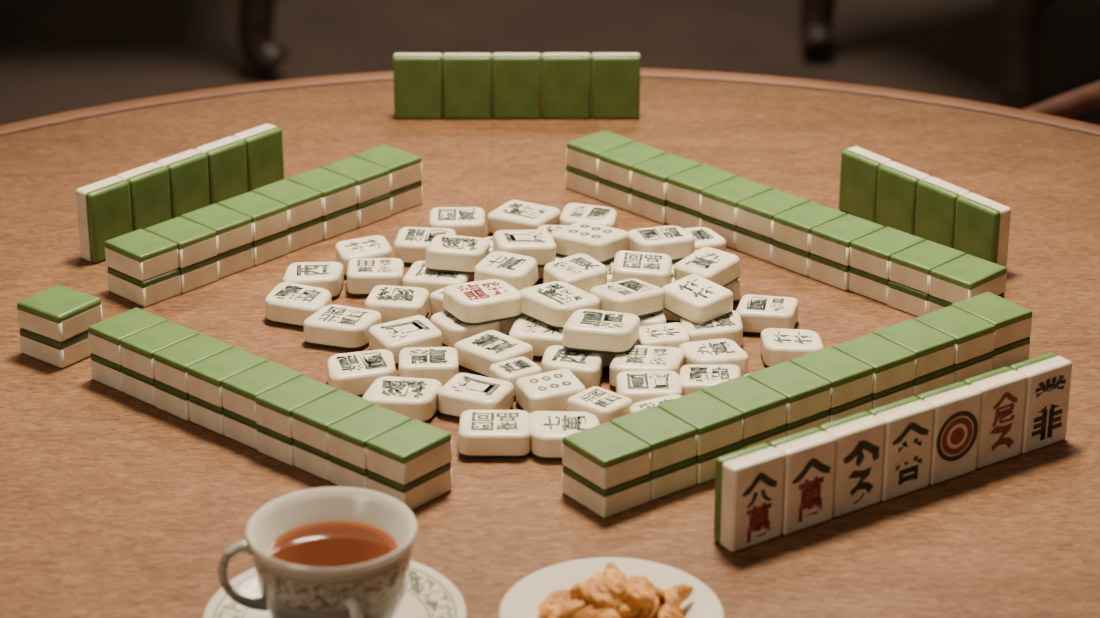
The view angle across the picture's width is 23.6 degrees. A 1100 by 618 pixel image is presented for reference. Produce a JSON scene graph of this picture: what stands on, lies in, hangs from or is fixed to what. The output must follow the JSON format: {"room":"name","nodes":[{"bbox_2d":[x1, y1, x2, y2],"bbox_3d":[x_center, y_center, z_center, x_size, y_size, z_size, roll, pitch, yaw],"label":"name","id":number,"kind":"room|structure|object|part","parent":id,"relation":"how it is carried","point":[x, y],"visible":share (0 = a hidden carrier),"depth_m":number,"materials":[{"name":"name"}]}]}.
{"room":"games hall","nodes":[
{"label":"games hall","id":0,"kind":"room"},
{"bbox_2d":[0,0,1099,125],"bbox_3d":[0.000,0.232,2.840,9.000,0.100,9.000,0,24,0],"label":"floor","id":1,"kind":"structure","parent":0,"point":[57,56],"depth_m":4.20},
{"bbox_2d":[238,0,288,75],"bbox_3d":[-0.705,-0.923,4.053,0.608,1.011,0.614,-2,24,-5],"label":"wooden chair","id":2,"kind":"object","parent":1,"relation":"on","point":[258,45],"visible":1,"depth_m":3.99,"materials":[{"name":"brown wood"}]},
{"bbox_2d":[0,67,1099,617],"bbox_3d":[0.000,0.415,1.383,1.160,0.751,1.160,6,25,14],"label":"round table","id":3,"kind":"object","parent":1,"relation":"on","point":[114,503],"visible":0.55,"depth_m":1.30,"materials":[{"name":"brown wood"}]},
{"bbox_2d":[76,124,283,262],"bbox_3d":[-0.208,-0.067,1.493,0.014,0.042,0.143,20,31,38],"label":"tiles","id":4,"kind":"object","parent":3,"relation":"on","point":[103,206],"depth_m":1.48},
{"bbox_2d":[204,560,465,617],"bbox_3d":[-0.089,0.130,1.090,0.108,0.009,0.108,0,24,0],"label":"saucer","id":5,"kind":"object","parent":3,"relation":"on","point":[428,594],"visible":0.3,"depth_m":1.10,"materials":[{"name":"ceramic"}]},
{"bbox_2d":[218,487,416,617],"bbox_3d":[-0.089,0.110,1.081,0.070,0.048,0.070,14,28,29],"label":"teacup","id":6,"kind":"object","parent":5,"relation":"on","point":[325,552],"visible":1,"depth_m":1.07,"materials":[{"name":"ceramic"}]},
{"bbox_2d":[393,53,639,118],"bbox_3d":[-0.021,-0.141,1.659,0.155,0.042,0.011,0,24,0],"label":"tiles","id":7,"kind":"structure","parent":3,"relation":"on","point":[417,77],"depth_m":1.65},
{"bbox_2d":[17,130,1031,517],"bbox_3d":[-0.025,-0.004,1.368,0.435,0.029,0.397,-17,29,-33],"label":"tiles","id":8,"kind":"object","parent":3,"relation":"on","point":[606,455],"depth_m":1.33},
{"bbox_2d":[499,557,723,617],"bbox_3d":[0.025,0.130,1.086,0.092,0.012,0.092,0,24,0],"label":"plate","id":9,"kind":"object","parent":3,"relation":"on","point":[523,600],"visible":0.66,"depth_m":1.11,"materials":[{"name":"beige ceramic"}]},
{"bbox_2d":[537,589,568,617],"bbox_3d":[0.005,0.125,1.088,0.022,0.013,0.019,-7,25,-16],"label":"snacks","id":10,"kind":"object","parent":9,"relation":"on","point":[544,609],"visible":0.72,"depth_m":1.09,"materials":[{"name":"orange food"}]},
{"bbox_2d":[548,599,563,617],"bbox_3d":[0.005,0.130,1.076,0.016,0.014,0.032,-15,28,-30],"label":"snacks","id":11,"kind":"object","parent":9,"relation":"on","point":[556,602],"visible":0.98,"depth_m":1.08,"materials":[{"name":"orange food"}]},
{"bbox_2d":[558,579,593,617],"bbox_3d":[0.012,0.120,1.083,0.016,0.012,0.036,20,31,38],"label":"snacks","id":12,"kind":"object","parent":9,"relation":"on","point":[567,602],"visible":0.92,"depth_m":1.08,"materials":[{"name":"food"}]},
{"bbox_2d":[554,599,620,617],"bbox_3d":[0.020,0.126,1.071,0.034,0.013,0.020,11,26,23],"label":"snacks","id":13,"kind":"object","parent":9,"relation":"on","point":[585,608],"visible":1,"depth_m":1.07,"materials":[{"name":"orange food"}]},
{"bbox_2d":[589,571,603,578],"bbox_3d":[0.018,0.120,1.100,0.016,0.011,0.038,14,28,29],"label":"snacks","id":14,"kind":"object","parent":9,"relation":"on","point":[599,573],"visible":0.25,"depth_m":1.11,"materials":[{"name":"beige food"}]},
{"bbox_2d":[570,575,626,607],"bbox_3d":[0.021,0.116,1.077,0.019,0.014,0.022,-19,30,-36],"label":"snacks","id":15,"kind":"object","parent":9,"relation":"on","point":[607,590],"visible":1,"depth_m":1.07,"materials":[{"name":"food"}]},
{"bbox_2d":[602,561,653,608],"bbox_3d":[0.028,0.115,1.081,0.016,0.012,0.038,-9,26,-19],"label":"snacks","id":16,"kind":"object","parent":9,"relation":"on","point":[636,598],"visible":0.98,"depth_m":1.07,"materials":[{"name":"orange food"}]},
{"bbox_2d":[611,586,659,617],"bbox_3d":[0.033,0.121,1.078,0.023,0.014,0.022,1,24,3],"label":"snacks","id":17,"kind":"object","parent":9,"relation":"on","point":[625,611],"visible":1,"depth_m":1.07,"materials":[{"name":"orange food"}]},
{"bbox_2d":[628,575,665,603],"bbox_3d":[0.039,0.119,1.088,0.019,0.013,0.023,14,27,28],"label":"snacks","id":18,"kind":"object","parent":9,"relation":"on","point":[643,583],"visible":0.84,"depth_m":1.09,"materials":[{"name":"beige food"}]},
{"bbox_2d":[633,576,667,591],"bbox_3d":[0.039,0.121,1.093,0.022,0.016,0.022,19,30,36],"label":"snacks","id":19,"kind":"object","parent":9,"relation":"on","point":[654,587],"visible":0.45,"depth_m":1.10,"materials":[{"name":"beige food"}]},
{"bbox_2d":[653,609,684,617],"bbox_3d":[0.040,0.131,1.073,0.020,0.012,0.034,10,26,22],"label":"snacks","id":20,"kind":"object","parent":9,"relation":"on","point":[673,612],"visible":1,"depth_m":1.08,"materials":[{"name":"orange food"}]},
{"bbox_2d":[658,583,693,617],"bbox_3d":[0.047,0.124,1.086,0.019,0.013,0.034,5,24,11],"label":"snacks","id":21,"kind":"object","parent":9,"relation":"on","point":[676,595],"visible":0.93,"depth_m":1.09,"materials":[{"name":"beige food"}]},
{"bbox_2d":[714,353,1071,551],"bbox_3d":[0.159,0.064,1.200,0.200,0.042,0.016,-15,28,-31],"label":"tiles","id":22,"kind":"object","parent":3,"relation":"on","point":[749,482],"depth_m":1.19,"materials":[{"name":"white"}]},
{"bbox_2d":[839,146,1010,267],"bbox_3d":[0.208,-0.056,1.473,0.014,0.038,0.122,-17,29,-34],"label":"tiles","id":23,"kind":"structure","parent":3,"relation":"on","point":[982,224],"depth_m":1.46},
{"bbox_2d":[800,0,1051,109],"bbox_3d":[0.770,-0.830,3.844,0.614,1.011,0.547,-13,27,-27],"label":"wooden chair","id":24,"kind":"object","parent":1,"relation":"on","point":[1018,21],"visible":0.73,"depth_m":3.67,"materials":[{"name":"brown wood"}]},
{"bbox_3d":[0.425,-0.591,4.016,0.077,0.433,0.098,-13,27,-27],"label":"leg","id":25,"kind":"part","parent":24,"relation":"part of","materials":[{"name":"brown wood"}]},
{"bbox_3d":[0.650,-0.432,3.661,0.077,0.433,0.098,-13,27,-27],"label":"leg","id":26,"kind":"part","parent":24,"relation":"part of","materials":[{"name":"brown wood"}]},
{"bbox_3d":[0.790,-0.676,4.209,0.077,0.433,0.098,-13,27,-27],"label":"leg","id":27,"kind":"part","parent":24,"relation":"part of","materials":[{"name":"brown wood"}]},
{"bbox_2d":[1022,81,1099,117],"bbox_3d":[0.742,0.013,1.941,0.605,1.002,0.564,-17,29,-34],"label":"armchair","id":28,"kind":"object","parent":1,"relation":"on","point":[1086,98],"visible":0.2,"depth_m":1.93,"materials":[{"name":"brown wood"}]}
]}

